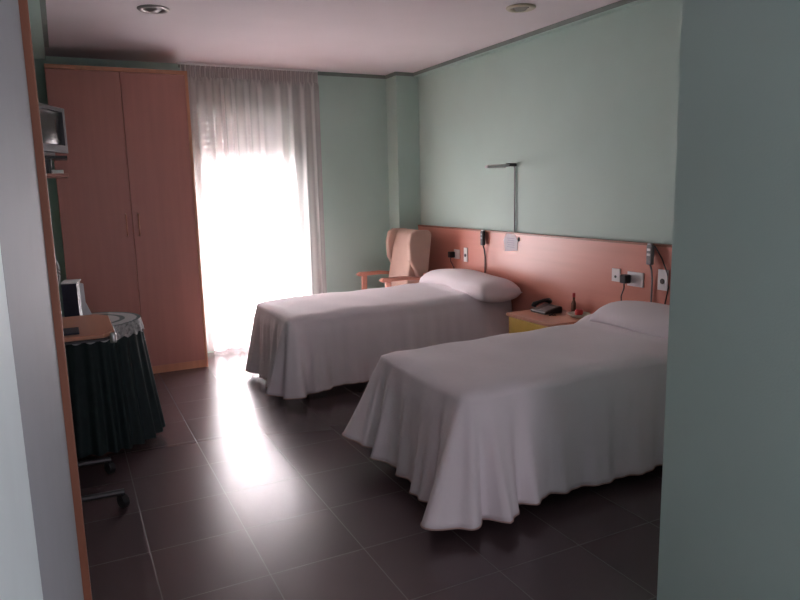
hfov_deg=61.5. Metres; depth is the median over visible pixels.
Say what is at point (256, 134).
sheer curtain
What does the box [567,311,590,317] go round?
dish
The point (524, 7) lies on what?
recessed light
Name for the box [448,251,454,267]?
plug
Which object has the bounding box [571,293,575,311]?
bottle
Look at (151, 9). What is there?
recessed light
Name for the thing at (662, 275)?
switch
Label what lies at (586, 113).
wall
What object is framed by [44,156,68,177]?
wall shelf
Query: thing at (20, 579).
wall
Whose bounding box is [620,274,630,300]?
plug
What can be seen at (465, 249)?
switch
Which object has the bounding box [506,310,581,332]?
nightstand
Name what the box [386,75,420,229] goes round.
pillar
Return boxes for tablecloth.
[65,324,165,458]
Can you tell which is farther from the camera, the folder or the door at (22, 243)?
the folder
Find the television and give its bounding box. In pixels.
[39,103,67,155]
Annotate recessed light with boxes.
[137,4,169,13]
[506,3,535,12]
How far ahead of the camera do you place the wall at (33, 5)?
3.92 m
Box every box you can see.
[52,170,63,173]
[60,279,91,316]
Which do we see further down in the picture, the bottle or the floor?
the floor
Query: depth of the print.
5.32 m
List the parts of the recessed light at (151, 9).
bulb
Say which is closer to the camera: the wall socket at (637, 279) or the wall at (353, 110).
the wall socket at (637, 279)
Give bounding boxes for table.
[62,314,129,507]
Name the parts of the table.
leg, leg, chrome knob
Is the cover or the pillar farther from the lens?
the pillar
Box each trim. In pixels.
[18,0,91,599]
[39,0,48,47]
[178,65,412,78]
[413,0,636,75]
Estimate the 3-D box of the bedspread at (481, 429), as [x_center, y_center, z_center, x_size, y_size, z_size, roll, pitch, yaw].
[0.768,0.503,3.541,1.980,0.622,1.282,-6,11,-26]
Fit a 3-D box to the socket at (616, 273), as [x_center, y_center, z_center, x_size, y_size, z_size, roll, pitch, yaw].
[1.391,-0.161,4.327,0.012,0.084,0.070,-6,11,-26]
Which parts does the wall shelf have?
swivel post, swivel plate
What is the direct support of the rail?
attached to the ceiling
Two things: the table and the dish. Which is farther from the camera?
the dish
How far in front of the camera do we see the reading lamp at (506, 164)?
5.21 m
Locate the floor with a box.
[77,347,662,599]
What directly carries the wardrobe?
on the floor
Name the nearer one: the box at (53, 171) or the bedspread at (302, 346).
the box at (53, 171)
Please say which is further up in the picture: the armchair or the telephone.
the armchair
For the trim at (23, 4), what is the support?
attached to the wall
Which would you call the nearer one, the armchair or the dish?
the dish
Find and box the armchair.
[356,228,430,289]
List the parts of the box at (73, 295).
lid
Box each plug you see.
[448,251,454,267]
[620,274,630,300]
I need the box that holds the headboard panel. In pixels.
[418,225,671,313]
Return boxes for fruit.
[575,309,582,314]
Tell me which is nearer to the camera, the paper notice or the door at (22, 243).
the door at (22, 243)
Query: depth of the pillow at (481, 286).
5.23 m
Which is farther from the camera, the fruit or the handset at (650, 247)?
the fruit
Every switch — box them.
[464,248,467,261]
[657,269,668,290]
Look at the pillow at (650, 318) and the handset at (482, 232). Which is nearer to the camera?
the pillow at (650, 318)
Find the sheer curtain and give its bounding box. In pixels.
[180,65,326,351]
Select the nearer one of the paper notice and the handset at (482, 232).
the paper notice
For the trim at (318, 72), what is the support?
attached to the wall at (353, 110)
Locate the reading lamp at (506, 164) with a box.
[485,163,516,231]
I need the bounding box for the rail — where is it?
[177,62,317,71]
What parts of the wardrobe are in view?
door, panel, handle, handle, door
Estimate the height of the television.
0.295 m
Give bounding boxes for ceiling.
[44,0,619,74]
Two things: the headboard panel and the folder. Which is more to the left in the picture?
the folder
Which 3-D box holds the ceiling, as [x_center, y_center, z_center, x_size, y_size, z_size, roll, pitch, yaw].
[0.094,-1.598,2.606,4.150,0.120,7.760,-6,11,-26]
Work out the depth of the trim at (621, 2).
4.79 m
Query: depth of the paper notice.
5.32 m
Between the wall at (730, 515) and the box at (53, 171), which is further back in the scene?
the box at (53, 171)
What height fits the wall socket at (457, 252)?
0.084 m
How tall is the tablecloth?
0.679 m
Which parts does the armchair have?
leg, arm, leg, arm, backrest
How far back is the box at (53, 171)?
3.90 m
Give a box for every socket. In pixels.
[454,249,459,258]
[612,268,620,281]
[627,271,643,287]
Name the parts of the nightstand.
drawer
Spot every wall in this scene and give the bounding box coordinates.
[0,247,42,599]
[28,0,45,59]
[34,56,390,352]
[418,0,682,243]
[657,0,799,599]
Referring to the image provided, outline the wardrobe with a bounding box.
[44,63,207,373]
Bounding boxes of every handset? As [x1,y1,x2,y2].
[480,230,485,272]
[646,243,668,303]
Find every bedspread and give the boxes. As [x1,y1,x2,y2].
[245,282,511,398]
[342,314,667,530]
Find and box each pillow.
[419,269,522,302]
[589,301,669,338]
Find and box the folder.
[63,327,78,335]
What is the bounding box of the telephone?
[530,298,561,315]
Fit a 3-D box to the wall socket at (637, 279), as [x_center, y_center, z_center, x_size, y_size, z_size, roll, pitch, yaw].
[1.466,-0.129,4.184,0.010,0.090,0.130,-6,11,-26]
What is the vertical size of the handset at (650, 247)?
0.409 m
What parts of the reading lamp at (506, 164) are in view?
lamp shade, arm, rod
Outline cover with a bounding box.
[62,312,143,345]
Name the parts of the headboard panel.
panel, panel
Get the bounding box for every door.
[0,0,83,599]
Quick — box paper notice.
[504,234,517,250]
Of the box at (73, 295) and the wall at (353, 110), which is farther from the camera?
the wall at (353, 110)
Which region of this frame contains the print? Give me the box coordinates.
[507,238,514,247]
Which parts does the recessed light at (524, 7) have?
bulb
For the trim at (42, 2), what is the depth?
4.09 m

